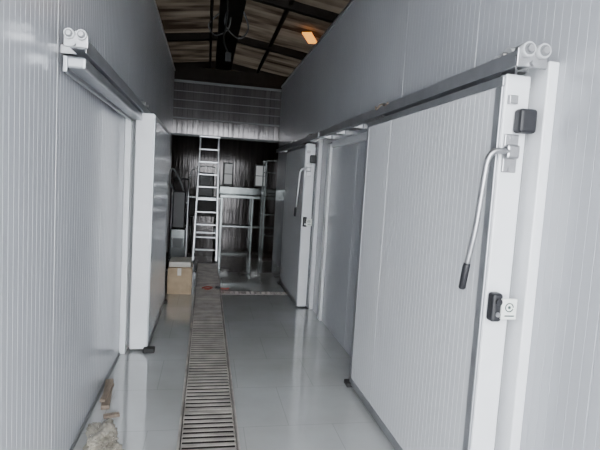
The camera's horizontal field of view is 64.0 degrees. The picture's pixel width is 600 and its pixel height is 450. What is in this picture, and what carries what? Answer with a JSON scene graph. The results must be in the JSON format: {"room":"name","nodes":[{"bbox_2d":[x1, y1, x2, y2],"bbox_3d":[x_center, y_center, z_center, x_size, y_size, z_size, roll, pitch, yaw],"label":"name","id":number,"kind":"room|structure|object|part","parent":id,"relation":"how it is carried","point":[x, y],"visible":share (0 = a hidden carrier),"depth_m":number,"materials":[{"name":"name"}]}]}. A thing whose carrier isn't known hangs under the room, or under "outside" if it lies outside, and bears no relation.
{"room":"cold storage corridor","nodes":[
{"label":"cold storage corridor","id":0,"kind":"room"},
{"bbox_2d":[0,0,174,449],"bbox_3d":[-1.607,-0.683,4.354,0.120,3.620,10.350,2,5,-11],"label":"wall","id":1,"kind":"structure","parent":0,"point":[62,147],"depth_m":2.37,"materials":[{"name":"metal"}]},
{"bbox_2d":[60,44,78,56],"bbox_3d":[-1.090,-0.826,2.277,0.073,0.042,0.060,2,5,-11],"label":"bracket","id":2,"kind":"object","parent":1,"relation":"attached to","point":[64,50],"depth_m":2.25,"materials":[{"name":"metal"}]},
{"bbox_2d":[70,353,119,449],"bbox_3d":[-1.133,1.369,1.849,0.012,0.025,4.880,2,5,-11],"label":"baseboard","id":3,"kind":"structure","parent":1,"relation":"attached to","point":[118,355],"depth_m":3.23,"materials":[{"name":"grey"}]},
{"bbox_2d":[70,47,141,111],"bbox_3d":[-1.423,-1.026,4.362,0.065,0.042,4.540,2,5,-11],"label":"rail track","id":4,"kind":"object","parent":1,"relation":"attached to","point":[80,52],"visible":0.17,"depth_m":2.51,"materials":[{"name":"metal"}]},
{"bbox_2d":[63,28,75,38],"bbox_3d":[-1.008,-0.835,2.104,0.044,0.044,0.046,2,5,-11],"label":"wheel","id":5,"kind":"object","parent":4,"relation":"on","point":[74,33],"visible":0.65,"depth_m":2.08,"materials":[{"name":"plastic"}]},
{"bbox_2d":[63,34,88,48],"bbox_3d":[-0.984,-0.808,2.107,0.103,0.056,0.010,2,5,-11],"label":"plate","id":6,"kind":"object","parent":5,"relation":"attached to","point":[66,42],"visible":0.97,"depth_m":2.10,"materials":[{"name":"metal"}]},
{"bbox_2d":[76,29,88,39],"bbox_3d":[-0.958,-0.833,2.114,0.044,0.044,0.046,2,5,-11],"label":"wheel","id":7,"kind":"object","parent":4,"relation":"on","point":[86,34],"visible":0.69,"depth_m":2.09,"materials":[{"name":"plastic"}]},
{"bbox_2d":[63,55,142,120],"bbox_3d":[-1.460,-0.952,4.393,0.100,0.075,4.480,2,5,-11],"label":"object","id":8,"kind":"object","parent":4,"relation":"attached to","point":[80,66],"depth_m":2.62,"materials":[{"name":"metal"}]},
{"bbox_3d":[-1.500,-0.953,4.385,0.020,0.075,4.480,2,5,-11],"label":"lower rail lip","id":9,"kind":"part","parent":8,"relation":"part of","materials":[{"name":"metal"}]},
{"bbox_2d":[85,41,150,112],"bbox_3d":[-1.389,-1.021,4.369,0.006,0.065,4.540,2,5,-11],"label":"rail lip","id":10,"kind":"object","parent":4,"relation":"attached to","point":[91,51],"depth_m":2.74,"materials":[{"name":"metal"}]},
{"bbox_2d":[119,119,132,353],"bbox_3d":[-1.529,0.056,4.235,0.050,2.180,0.155,2,5,-11],"label":"door frame","id":11,"kind":"structure","parent":1,"relation":"attached to","point":[128,124],"depth_m":4.17,"materials":[{"name":"white metal"}]},
{"bbox_2d":[129,113,169,352],"bbox_3d":[-1.569,-0.021,5.102,0.300,2.180,1.870,2,5,-11],"label":"door","id":12,"kind":"structure","parent":1,"relation":"in","point":[144,139],"depth_m":4.25,"materials":[{"name":"metal"}]},
{"bbox_2d":[127,120,135,346],"bbox_3d":[-1.659,0.005,5.087,0.030,2.060,1.670,2,5,-11],"label":"gasket","id":13,"kind":"object","parent":12,"relation":"attached to","point":[134,121],"visible":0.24,"depth_m":4.27,"materials":[{"name":"grey"}]},
{"bbox_2d":[147,120,155,342],"bbox_3d":[-1.341,0.074,4.298,0.033,2.005,0.047,2,5,-11],"label":"door edge trim","id":14,"kind":"object","parent":12,"relation":"attached to","point":[154,120],"visible":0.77,"depth_m":4.28,"materials":[{"name":"metal"}]},
{"bbox_2d":[149,121,169,337],"bbox_3d":[-1.566,-0.009,5.106,0.160,2.005,1.635,2,5,-11],"label":"panel","id":15,"kind":"object","parent":12,"relation":"attached to","point":[162,141],"visible":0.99,"depth_m":4.96,"materials":[{"name":"metal"}]},
{"bbox_2d":[153,0,174,69],"bbox_3d":[-1.497,-2.498,4.198,0.142,0.030,10.350,2,5,-11],"label":"trim","id":16,"kind":"structure","parent":1,"relation":"on","point":[153,0],"depth_m":6.75,"materials":[{"name":"metal"}]},
{"bbox_2d":[169,135,278,229],"bbox_3d":[-2.687,-1.620,15.745,4.100,3.400,0.100,2,5,-11],"label":"wall","id":17,"kind":"structure","parent":0,"point":[244,155],"depth_m":15.77,"materials":[{"name":"metal"}]},
{"bbox_2d":[224,164,232,183],"bbox_3d":[-2.351,-1.674,15.730,0.250,0.650,0.015,2,5,-11],"label":"pane","id":18,"kind":"object","parent":17,"relation":"attached to","point":[228,167],"visible":1,"depth_m":15.72,"materials":[{"name":"grey"}]},
{"bbox_2d":[255,166,264,185],"bbox_3d":[-1.297,-1.628,15.939,0.340,0.650,0.015,2,5,-11],"label":"pane","id":19,"kind":"object","parent":17,"relation":"attached to","point":[259,169],"visible":0.64,"depth_m":15.92,"materials":[{"name":"grey"}]},
{"bbox_2d":[172,81,280,140],"bbox_3d":[-1.441,-2.250,9.580,2.340,0.980,0.100,2,5,-11],"label":"wall","id":20,"kind":"structure","parent":0,"point":[186,126],"depth_m":9.53,"materials":[{"name":"metal"}]},
{"bbox_2d":[172,133,278,142],"bbox_3d":[-1.471,-1.743,9.624,2.340,0.040,0.140,2,5,-11],"label":"trim","id":21,"kind":"structure","parent":20,"relation":"attached to","point":[176,134],"depth_m":9.59,"materials":[{"name":"grey"}]},
{"bbox_2d":[173,107,279,116],"bbox_3d":[-1.431,-2.241,9.527,2.100,0.012,0.010,2,5,-11],"label":"rib","id":22,"kind":"object","parent":20,"relation":"attached to","point":[173,107],"visible":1,"depth_m":9.50,"materials":[{"name":"grey"}]},
{"bbox_2d":[175,90,278,99],"bbox_3d":[-1.411,-2.569,9.498,2.100,0.012,0.010,2,5,-11],"label":"rib","id":23,"kind":"object","parent":20,"relation":"attached to","point":[175,90],"visible":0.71,"depth_m":9.50,"materials":[{"name":"grey"}]},
{"bbox_2d":[174,79,281,91],"bbox_3d":[-1.411,-2.757,9.536,2.340,0.040,0.160,2,5,-11],"label":"trim","id":24,"kind":"structure","parent":20,"relation":"attached to","point":[175,80],"depth_m":9.45,"materials":[{"name":"grey"}]},
{"bbox_2d":[176,99,280,108],"bbox_3d":[-1.421,-2.400,9.513,2.100,0.012,0.010,2,5,-11],"label":"rib","id":25,"kind":"object","parent":20,"relation":"attached to","point":[176,99],"visible":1,"depth_m":9.51,"materials":[{"name":"grey"}]},
{"bbox_2d":[73,225,395,449],"bbox_3d":[-1.462,0.849,8.498,12.500,0.120,23.000,2,5,-11],"label":"floor","id":26,"kind":"structure","parent":0,"point":[289,371],"depth_m":4.00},
{"bbox_2d":[83,418,118,449],"bbox_3d":[-1.172,1.240,2.825,0.204,0.109,0.327,2,5,-11],"label":"crumpled plastic bag","id":27,"kind":"object","parent":26,"relation":"on","point":[100,436],"visible":0.94,"depth_m":2.81,"materials":[{"name":"plastic"}]},
{"bbox_2d":[100,379,119,418],"bbox_3d":[-1.360,1.209,3.396,0.116,0.050,0.585,1,5,-25],"label":"wood offcut","id":28,"kind":"object","parent":26,"relation":"on","point":[105,400],"visible":1,"depth_m":3.31,"materials":[{"name":"wood"}]},
{"bbox_2d":[106,443,123,449],"bbox_3d":[-1.060,1.286,2.734,0.143,0.047,0.142,7,6,38],"label":"crumpled plastic bag","id":29,"kind":"object","parent":26,"relation":"on","point":[115,446],"visible":1,"depth_m":2.74,"materials":[{"name":"plastic"}]},
{"bbox_2d":[147,297,164,345],"bbox_3d":[-1.625,1.016,5.193,0.163,0.055,1.730,2,5,-11],"label":"door bottom seal","id":30,"kind":"object","parent":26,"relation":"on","point":[148,343],"visible":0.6,"depth_m":5.00,"materials":[{"name":"rubber"}]},
{"bbox_2d":[164,146,169,296],"bbox_3d":[-1.723,-0.089,5.928,0.163,2.005,0.045,2,5,-11],"label":"door edge trim","id":31,"kind":"object","parent":30,"relation":"on","point":[169,146],"visible":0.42,"depth_m":5.94,"materials":[{"name":"metal"}]},
{"bbox_2d":[166,168,189,270],"bbox_3d":[-2.087,-0.103,8.280,0.420,1.735,0.527,2,5,-11],"label":"hand truck","id":32,"kind":"object","parent":26,"relation":"on","point":[178,232],"visible":0.94,"depth_m":8.12,"materials":[{"name":"metal"}]},
{"bbox_3d":[-2.071,0.302,8.109,0.170,0.160,0.015,2,5,-11],"label":"machine panel","id":33,"kind":"part","parent":32,"relation":"part of","materials":[{"name":"grey"}]},
{"bbox_2d":[167,257,192,293],"bbox_3d":[-1.670,0.708,6.715,0.330,0.440,0.580,2,5,-11],"label":"cardboard box","id":34,"kind":"object","parent":26,"relation":"on","point":[180,269],"visible":1,"depth_m":6.54,"materials":[{"name":"brown cardboard"}]},
{"bbox_3d":[-1.673,0.522,6.747,0.300,0.076,0.440,2,5,-11],"label":"foam lid","id":35,"kind":"part","parent":34,"relation":"part of","materials":[{"name":"plastic"}]},
{"bbox_2d":[187,166,220,248],"bbox_3d":[-2.208,-0.413,10.993,0.740,1.873,0.800,2,5,-11],"label":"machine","id":36,"kind":"object","parent":26,"relation":"on","point":[204,180],"visible":0.78,"depth_m":10.69,"materials":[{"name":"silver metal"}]},
{"bbox_3d":[-2.449,0.162,10.695,0.048,0.750,0.050,2,5,-11],"label":"leg","id":37,"kind":"part","parent":36,"relation":"part of","materials":[{"name":"silver metal"}]},
{"bbox_3d":[-2.113,-0.983,10.689,0.200,0.170,0.020,2,5,-11],"label":"control panel","id":38,"kind":"part","parent":36,"relation":"part of","materials":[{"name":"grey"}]},
{"bbox_3d":[-1.920,0.185,10.800,0.048,0.750,0.050,2,5,-11],"label":"leg","id":39,"kind":"part","parent":36,"relation":"part of","materials":[{"name":"silver metal"}]},
{"bbox_2d":[192,135,220,262],"bbox_3d":[-1.837,-0.526,9.503,0.500,2.404,1.020,2,5,-11],"label":"step ladder","id":40,"kind":"object","parent":26,"relation":"on","point":[200,136],"visible":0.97,"depth_m":9.16,"materials":[{"name":"metal"}]},
{"bbox_3d":[-1.967,-0.495,9.149,0.036,2.388,0.355,3,5,-1],"label":"rail","id":41,"kind":"part","parent":40,"relation":"part of","materials":[{"name":"metal"}]},
{"bbox_3d":[-1.585,-0.478,9.224,0.036,2.388,0.355,2,5,-21],"label":"rail","id":42,"kind":"part","parent":40,"relation":"part of","materials":[{"name":"metal"}]},
{"bbox_2d":[176,263,240,449],"bbox_3d":[-0.790,1.275,4.116,0.415,0.144,10.140,2,5,-11],"label":"floor drain grate","id":43,"kind":"object","parent":26,"relation":"in","point":[208,417],"visible":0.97,"depth_m":3.89,"materials":[{"name":"metal"}]},
{"bbox_2d":[202,286,228,289],"bbox_3d":[-1.226,0.913,6.976,0.395,0.040,0.160,2,5,-11],"label":"hose","id":44,"kind":"object","parent":26,"relation":"on","point":[210,287],"visible":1,"depth_m":6.99,"materials":[{"name":"red plastic"}]},
{"bbox_2d":[218,186,275,240],"bbox_3d":[-1.312,-0.297,13.019,1.750,1.400,0.800,2,5,-11],"label":"table","id":45,"kind":"object","parent":26,"relation":"on","point":[225,192],"visible":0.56,"depth_m":13.10,"materials":[{"name":"silver metal"}]},
{"bbox_3d":[-2.065,-0.165,12.539,0.050,1.130,0.050,2,5,-11],"label":"leg","id":46,"kind":"part","parent":45,"relation":"part of","materials":[{"name":"silver metal"}]},
{"bbox_2d":[222,223,273,228],"bbox_3d":[-1.332,0.032,13.047,1.650,0.040,0.600,2,5,-11],"label":"shelf","id":47,"kind":"object","parent":45,"relation":"attached to","point":[223,224],"depth_m":12.85,"materials":[{"name":"silver metal"}]},
{"bbox_3d":[-1.402,-0.192,13.319,0.050,1.130,0.050,2,5,-11],"label":"leg","id":48,"kind":"part","parent":45,"relation":"part of","materials":[{"name":"silver metal"}]},
{"bbox_3d":[-1.281,-0.131,12.694,0.050,1.130,0.050,2,5,-11],"label":"leg","id":49,"kind":"part","parent":45,"relation":"part of","materials":[{"name":"silver metal"}]},
{"bbox_2d":[221,291,287,294],"bbox_3d":[-0.649,1.045,6.884,0.995,0.144,0.220,2,5,-11],"label":"floor drain grate","id":50,"kind":"object","parent":26,"relation":"on","point":[222,292],"visible":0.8,"depth_m":6.90,"materials":[{"name":"metal"}]},
{"bbox_2d":[259,160,277,248],"bbox_3d":[-0.601,-0.491,11.654,0.640,2.105,0.540,2,5,-11],"label":"rack","id":51,"kind":"object","parent":26,"relation":"on","point":[265,161],"visible":0.48,"depth_m":11.43,"materials":[{"name":"silver metal"}]},
{"bbox_3d":[-0.942,-0.525,11.841,0.040,2.100,0.040,2,5,-11],"label":"post","id":52,"kind":"part","parent":51,"relation":"part of","materials":[{"name":"silver metal"}]},
{"bbox_3d":[-0.847,-0.477,11.352,0.040,2.100,0.040,2,5,-11],"label":"post","id":53,"kind":"part","parent":51,"relation":"part of","materials":[{"name":"silver metal"}]},
{"bbox_2d":[260,233,273,236],"bbox_3d":[-0.645,0.245,11.718,0.600,0.025,0.500,2,5,-11],"label":"shelf","id":54,"kind":"object","parent":51,"relation":"attached to","point":[263,234],"depth_m":11.61,"materials":[{"name":"silver metal"}]},
{"bbox_2d":[261,213,274,215],"bbox_3d":[-0.615,-0.252,11.675,0.600,0.025,0.500,2,5,-11],"label":"shelf","id":55,"kind":"object","parent":51,"relation":"attached to","point":[268,214],"depth_m":11.45,"materials":[{"name":"silver metal"}]},
{"bbox_2d":[280,280,296,305],"bbox_3d":[-0.121,0.958,6.911,0.128,0.055,1.430,2,5,-11],"label":"door bottom seal","id":56,"kind":"object","parent":26,"relation":"on","point":[281,283],"visible":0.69,"depth_m":6.78,"materials":[{"name":"rubber"}]},
{"bbox_2d":[280,153,287,279],"bbox_3d":[-0.192,-0.123,7.500,0.128,1.985,0.045,2,5,-11],"label":"door edge trim","id":57,"kind":"object","parent":56,"relation":"on","point":[287,153],"visible":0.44,"depth_m":7.48,"materials":[{"name":"metal"}]},
{"bbox_2d":[344,379,351,386],"bbox_3d":[0.408,1.280,3.888,0.085,0.035,0.100,2,5,-11],"label":"floor guide","id":58,"kind":"object","parent":26,"relation":"on","point":[347,383],"visible":0.53,"depth_m":3.86,"materials":[{"name":"black rubber"}]},
{"bbox_2d":[349,377,402,449],"bbox_3d":[0.627,1.336,3.046,0.128,0.055,1.740,2,5,-11],"label":"door bottom seal","id":59,"kind":"object","parent":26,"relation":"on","point":[374,414],"visible":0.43,"depth_m":3.26,"materials":[{"name":"rubber"}]},
{"bbox_2d":[350,128,368,377],"bbox_3d":[0.527,0.241,3.786,0.128,1.985,0.045,2,5,-11],"label":"door edge trim","id":60,"kind":"object","parent":59,"relation":"on","point":[367,140],"visible":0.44,"depth_m":3.77,"materials":[{"name":"metal"}]},
{"bbox_2d":[351,124,362,128],"bbox_3d":[0.533,-0.917,4.465,0.098,0.042,0.060,2,5,-11],"label":"bracket","id":61,"kind":"object","parent":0,"point":[360,126],"depth_m":4.44,"materials":[{"name":"metal"}]},
{"bbox_2d":[375,102,388,109],"bbox_3d":[0.577,-0.850,3.432,0.023,0.042,0.255,2,5,-11],"label":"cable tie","id":62,"kind":"object","parent":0,"point":[387,102],"depth_m":3.44,"materials":[{"name":"plastic"}]},
{"bbox_2d":[272,0,599,449],"bbox_3d":[0.565,-0.530,4.790,0.120,3.500,10.350,2,5,-11],"label":"wall","id":63,"kind":"structure","parent":0,"point":[376,52],"depth_m":2.36,"materials":[{"name":"metal"}]},
{"bbox_2d":[287,142,316,305],"bbox_3d":[-0.022,-0.077,6.829,0.203,2.140,1.570,2,5,-11],"label":"door","id":64,"kind":"structure","parent":63,"relation":"in","point":[308,182],"depth_m":6.13,"materials":[{"name":"metal"}]},
{"bbox_2d":[281,148,304,300],"bbox_3d":[-0.060,-0.057,6.826,0.125,1.985,1.335,2,5,-11],"label":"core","id":65,"kind":"object","parent":64,"relation":"attached to","point":[295,160],"visible":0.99,"depth_m":6.75,"materials":[{"name":"metal"}]},
{"bbox_2d":[296,147,305,301],"bbox_3d":[0.023,0.007,6.141,0.033,1.985,0.047,2,5,-11],"label":"door edge trim","id":66,"kind":"object","parent":64,"relation":"attached to","point":[305,147],"visible":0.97,"depth_m":6.12,"materials":[{"name":"metal"}]},
{"bbox_2d":[295,168,306,206],"bbox_3d":[0.026,-0.462,6.041,0.171,0.510,0.072,5,5,12],"label":"lever bar","id":67,"kind":"object","parent":64,"relation":"attached to","point":[301,169],"visible":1,"depth_m":6.03,"materials":[{"name":"metal"}]},
{"bbox_2d":[306,219,311,225],"bbox_3d":[0.113,-0.034,6.068,0.072,0.090,0.012,2,5,-11],"label":"label plate","id":68,"kind":"object","parent":64,"relation":"attached to","point":[308,222],"depth_m":6.06,"materials":[{"name":"plastic"}]},
{"bbox_2d":[306,163,311,175],"bbox_3d":[0.111,-0.696,6.050,0.065,0.160,0.012,2,5,-11],"label":"mounting plate","id":69,"kind":"object","parent":64,"relation":"attached to","point":[308,165],"depth_m":6.04,"materials":[{"name":"metal"}]},
{"bbox_2d":[306,147,316,304],"bbox_3d":[0.016,-0.036,6.840,0.030,2.040,1.370,2,5,-11],"label":"gasket","id":70,"kind":"object","parent":64,"relation":"attached to","point":[316,147],"visible":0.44,"depth_m":6.17,"materials":[{"name":"grey"}]},
{"bbox_2d":[310,155,316,162],"bbox_3d":[0.165,-0.827,6.026,0.080,0.100,0.055,2,5,-11],"label":"box","id":71,"kind":"object","parent":64,"relation":"attached to","point":[313,158],"visible":1,"depth_m":6.00,"materials":[{"name":"black plastic"}]},
{"bbox_2d":[280,133,325,151],"bbox_3d":[-0.065,-1.177,7.061,0.090,0.042,3.350,2,5,-11],"label":"rail track","id":72,"kind":"object","parent":63,"relation":"attached to","point":[319,137],"visible":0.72,"depth_m":6.12,"materials":[{"name":"metal"}]},
{"bbox_2d":[276,132,317,152],"bbox_3d":[-0.113,-1.175,7.052,0.006,0.065,3.350,2,5,-11],"label":"rail lip","id":73,"kind":"object","parent":72,"relation":"attached to","point":[313,136],"depth_m":6.49,"materials":[{"name":"metal"}]},
{"bbox_2d":[306,140,322,308],"bbox_3d":[0.187,0.004,6.148,0.050,2.160,0.155,2,5,-11],"label":"door frame","id":74,"kind":"structure","parent":63,"relation":"attached to","point":[319,145],"depth_m":6.08,"materials":[{"name":"white metal"}]},
{"bbox_2d":[281,0,353,87],"bbox_3d":[0.669,-2.285,4.638,0.142,0.030,10.350,2,5,-11],"label":"trim","id":75,"kind":"structure","parent":63,"relation":"on","point":[351,1],"depth_m":6.22,"materials":[{"name":"metal"}]},
{"bbox_2d":[317,143,332,320],"bbox_3d":[0.293,0.094,5.643,0.030,2.080,0.100,2,5,-11],"label":"frame","id":76,"kind":"object","parent":63,"relation":"attached to","point":[329,160],"visible":0.91,"depth_m":5.61,"materials":[{"name":"white metal"}]},
{"bbox_2d":[332,132,366,147],"bbox_3d":[0.526,-0.824,4.611,0.050,0.070,1.530,2,5,-11],"label":"strip","id":77,"kind":"object","parent":63,"relation":"attached to","point":[361,137],"visible":0.56,"depth_m":4.68,"materials":[{"name":"white plastic"}]},
{"bbox_2d":[325,66,524,135],"bbox_3d":[0.597,-0.842,3.640,0.090,0.042,3.450,2,5,-11],"label":"rail track","id":78,"kind":"object","parent":63,"relation":"attached to","point":[496,75],"visible":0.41,"depth_m":2.73,"materials":[{"name":"metal"}]},
{"bbox_2d":[320,51,516,136],"bbox_3d":[0.549,-0.841,3.631,0.006,0.065,3.450,2,5,-11],"label":"rail lip","id":79,"kind":"object","parent":78,"relation":"attached to","point":[507,61],"depth_m":2.57,"materials":[{"name":"metal"}]},
{"bbox_2d":[504,47,514,52],"bbox_3d":[0.913,-0.720,2.050,0.065,0.068,0.068,2,5,-11],"label":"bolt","id":80,"kind":"object","parent":78,"relation":"attached to","point":[509,49],"visible":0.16,"depth_m":2.03,"materials":[{"name":"metal"}]},
{"bbox_2d":[515,41,535,57],"bbox_3d":[0.904,-0.700,1.924,0.058,0.058,0.057,2,5,-11],"label":"wheel","id":81,"kind":"object","parent":78,"relation":"attached to","point":[523,53],"depth_m":1.90,"materials":[{"name":"plastic"}]},
{"bbox_3d":[0.909,-0.697,1.898,0.044,0.044,0.003,2,5,-11],"label":"carriage wheel rim","id":82,"kind":"part","parent":81,"relation":"part of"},
{"bbox_2d":[527,44,534,51],"bbox_3d":[0.904,-0.700,1.924,0.028,0.028,0.077,2,5,-11],"label":"wheel hub","id":83,"kind":"object","parent":81,"relation":"attached to","point":[530,48],"visible":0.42,"depth_m":1.89,"materials":[{"name":"metal"}]},
{"bbox_2d":[516,47,547,69],"bbox_3d":[0.935,-0.671,1.935,0.137,0.075,0.010,2,5,-11],"label":"plate","id":84,"kind":"object","parent":78,"relation":"attached to","point":[521,61],"visible":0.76,"depth_m":1.93,"materials":[{"name":"metal"}]},
{"bbox_2d":[525,60,536,67],"bbox_3d":[0.930,-0.649,1.938,0.022,0.019,0.050,2,5,-11],"label":"bolt","id":85,"kind":"object","parent":84,"relation":"attached to","point":[532,63],"visible":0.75,"depth_m":1.92,"materials":[{"name":"metal"}]},
{"bbox_2d":[535,43,550,58],"bbox_3d":[0.971,-0.697,1.938,0.058,0.058,0.057,2,5,-11],"label":"wheel","id":86,"kind":"object","parent":78,"relation":"attached to","point":[538,55],"depth_m":1.91,"materials":[{"name":"plastic"}]},
{"bbox_3d":[0.976,-0.694,1.911,0.044,0.044,0.003,2,5,-11],"label":"carriage wheel rim","id":87,"kind":"part","parent":86,"relation":"part of","materials":[{"name":"plastic"}]},
{"bbox_2d":[542,46,549,53],"bbox_3d":[0.971,-0.697,1.938,0.028,0.028,0.077,2,5,-11],"label":"wheel hub","id":88,"kind":"object","parent":86,"relation":"attached to","point":[546,50],"visible":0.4,"depth_m":1.90,"materials":[{"name":"metal"}]},
{"bbox_2d":[367,74,530,449],"bbox_3d":[0.726,0.301,2.963,0.203,2.140,1.880,2,5,-11],"label":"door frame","id":89,"kind":"structure","parent":63,"relation":"in","point":[507,185],"depth_m":2.09,"materials":[{"name":"metal"}]},
{"bbox_2d":[352,88,495,449],"bbox_3d":[0.689,0.322,2.961,0.125,1.985,1.645,2,5,-11],"label":"sliding door","id":90,"kind":"structure","parent":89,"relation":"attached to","point":[414,326],"depth_m":2.68,"materials":[{"name":"metal"}]},
{"bbox_2d":[462,86,503,449],"bbox_3d":[0.801,0.400,2.124,0.033,1.985,0.047,2,5,-11],"label":"door edge trim","id":91,"kind":"object","parent":89,"relation":"attached to","point":[498,105],"visible":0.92,"depth_m":2.10,"materials":[{"name":"metal"}]},
{"bbox_2d":[464,148,510,263],"bbox_3d":[0.804,-0.069,2.024,0.171,0.510,0.072,5,5,12],"label":"lever bar","id":92,"kind":"object","parent":89,"relation":"attached to","point":[491,153],"visible":0.94,"depth_m":2.01,"materials":[{"name":"metal"}]},
{"bbox_2d":[458,263,469,289],"bbox_3d":[0.717,0.222,2.096,0.033,0.121,0.046,2,5,-11],"label":"grip","id":93,"kind":"object","parent":92,"relation":"attached to","point":[465,268],"depth_m":2.09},
{"bbox_2d":[496,299,502,305],"bbox_3d":[0.845,0.327,2.039,0.028,0.028,0.015,2,5,-11],"label":"cylinder","id":94,"kind":"object","parent":89,"relation":"attached to","point":[499,302],"visible":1,"depth_m":2.03,"materials":[{"name":"black plastic"}]},
{"bbox_2d":[500,298,516,319],"bbox_3d":[0.891,0.359,2.052,0.072,0.090,0.012,2,5,-11],"label":"label plate","id":95,"kind":"object","parent":89,"relation":"attached to","point":[503,312],"depth_m":2.05,"materials":[{"name":"plastic"}]},
{"bbox_2d":[501,68,516,75],"bbox_3d":[0.903,-0.653,2.076,0.010,0.180,0.100,2,5,-11],"label":"plate","id":96,"kind":"object","parent":89,"relation":"attached to","point":[514,70],"visible":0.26,"depth_m":2.05,"materials":[{"name":"metal"}]},
{"bbox_2d":[501,134,518,172],"bbox_3d":[0.889,-0.303,2.033,0.065,0.160,0.012,2,5,-11],"label":"mounting plate","id":97,"kind":"object","parent":89,"relation":"attached to","point":[506,163],"depth_m":2.03,"materials":[{"name":"metal"}]},
{"bbox_2d":[503,144,519,158],"bbox_3d":[0.886,-0.306,2.010,0.060,0.060,0.033,2,5,-11],"label":"hub","id":98,"kind":"object","parent":97,"relation":"attached to","point":[515,149],"depth_m":1.99,"materials":[{"name":"metal"}]},
{"bbox_2d":[494,92,529,449],"bbox_3d":[0.764,0.342,2.975,0.030,2.040,1.680,2,5,-11],"label":"gasket","id":99,"kind":"object","parent":89,"relation":"attached to","point":[529,92],"visible":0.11,"depth_m":2.14,"materials":[{"name":"grey"}]},
{"bbox_2d":[507,95,518,103],"bbox_3d":[0.890,-0.524,2.008,0.040,0.035,0.020,2,5,-11],"label":"plate","id":100,"kind":"object","parent":89,"relation":"attached to","point":[512,99],"visible":1,"depth_m":2.00,"materials":[{"name":"metal"}]},
{"bbox_2d":[517,68,527,74],"bbox_3d":[0.987,-0.688,2.119,0.098,0.042,0.060,2,5,-11],"label":"bracket","id":101,"kind":"object","parent":89,"relation":"attached to","point":[521,72],"depth_m":2.09,"materials":[{"name":"metal"}]},
{"bbox_2d":[513,108,536,133],"bbox_3d":[0.943,-0.433,2.009,0.080,0.100,0.055,2,5,-11],"label":"box","id":102,"kind":"object","parent":89,"relation":"attached to","point":[525,120],"visible":1,"depth_m":1.98,"materials":[{"name":"black plastic"}]},
{"bbox_2d":[495,61,559,449],"bbox_3d":[0.964,0.397,2.131,0.050,2.160,0.155,2,5,-11],"label":"door frame","id":103,"kind":"structure","parent":63,"relation":"attached to","point":[543,84],"depth_m":2.06,"materials":[{"name":"white metal"}]},
{"bbox_3d":[-3.459,-3.553,19.550,12.900,6.700,0.200,2,5,-11],"label":"wall","id":104,"kind":"structure","parent":0,"visible":0},
{"bbox_2d":[215,0,245,70],"bbox_3d":[-1.146,-4.396,8.557,0.480,0.340,22.000,2,5,-11],"label":"ridge beam","id":105,"kind":"structure","parent":104,"relation":"attached to","point":[236,7],"depth_m":10.98,"materials":[{"name":"metal"}]},
{"bbox_2d":[165,32,217,41],"bbox_3d":[-5.167,-4.668,12.050,6.550,1.080,0.120,2,5,-11],"label":"rafter","id":106,"kind":"object","parent":105,"relation":"on","point":[200,36],"visible":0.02,"depth_m":12.43,"materials":[{"name":"metal"}]},
{"bbox_2d":[174,61,215,67],"bbox_3d":[-5.772,-4.974,15.177,6.550,1.080,0.120,2,5,-11],"label":"rafter","id":107,"kind":"object","parent":105,"relation":"on","point":[191,64],"visible":0.02,"depth_m":15.57,"materials":[{"name":"metal"}]},
{"bbox_2d":[208,0,248,68],"bbox_3d":[-1.663,-3.926,10.806,0.831,1.256,9.500,2,5,-11],"label":"hanging cable","id":108,"kind":"object","parent":105,"relation":"hanging from","point":[210,24],"visible":0.95,"depth_m":9.71,"materials":[{"name":"grey plastic"}]},
{"bbox_2d":[231,63,280,75],"bbox_3d":[0.549,-4.702,16.428,6.350,1.080,0.120,2,5,-11],"label":"rafter","id":109,"kind":"object","parent":105,"relation":"on","point":[235,67],"visible":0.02,"depth_m":15.88,"materials":[{"name":"metal"}]},
{"bbox_2d":[237,35,307,59],"bbox_3d":[1.155,-4.396,13.300,6.350,1.080,0.120,2,5,-11],"label":"rafter","id":110,"kind":"object","parent":105,"relation":"on","point":[247,41],"visible":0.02,"depth_m":12.85,"materials":[{"name":"metal"}]},
{"bbox_2d":[251,0,338,22],"bbox_3d":[1.760,-4.090,10.173,6.350,1.080,0.120,2,5,-11],"label":"rafter","id":111,"kind":"object","parent":105,"relation":"on","point":[297,7],"visible":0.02,"depth_m":9.77,"materials":[{"name":"metal"}]},
{"bbox_2d":[256,0,294,72],"bbox_3d":[-0.017,-4.384,8.777,0.080,0.070,22.000,2,5,-11],"label":"purlin","id":112,"kind":"object","parent":111,"relation":"on","point":[285,13],"visible":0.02,"depth_m":11.60,"materials":[{"name":"metal"}]},
{"bbox_2d":[231,0,350,76],"bbox_3d":[2.036,-4.127,9.046,6.450,0.944,22.700,2,5,-11],"label":"ceiling","id":113,"kind":"structure","parent":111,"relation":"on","point":[263,19],"depth_m":11.94,"materials":[{"name":"wood"}]},
{"bbox_2d":[302,32,316,43],"bbox_3d":[0.238,-4.470,11.478,0.220,0.030,0.800,4,5,12],"label":"skylight","id":114,"kind":"object","parent":113,"relation":"attached to","point":[309,37],"visible":0.86,"depth_m":11.40,"materials":[{"name":"orange"}]},
{"bbox_3d":[-7.506,-2.413,7.008,0.200,6.100,23.000,2,5,-11],"label":"wall","id":115,"kind":"structure","parent":0,"visible":0},
{"bbox_2d":[174,65,287,89],"bbox_3d":[-2.092,-3.912,12.719,12.500,0.350,0.200,2,5,-11],"label":"tie beam","id":116,"kind":"structure","parent":115,"relation":"attached to","point":[189,73],"depth_m":12.66,"materials":[{"name":"metal"}]},
{"bbox_3d":[-4.562,-4.362,8.923,6.550,1.080,0.120,2,5,-11],"label":"rafter","id":117,"kind":"object","parent":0,"visible":0},
{"bbox_2d":[155,0,219,68],"bbox_3d":[-4.384,-4.403,7.776,6.650,0.944,22.700,2,5,-11],"label":"sheet","id":118,"kind":"object","parent":117,"relation":"on","point":[177,16],"visible":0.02,"depth_m":11.88,"materials":[{"name":"wood"}]}
]}

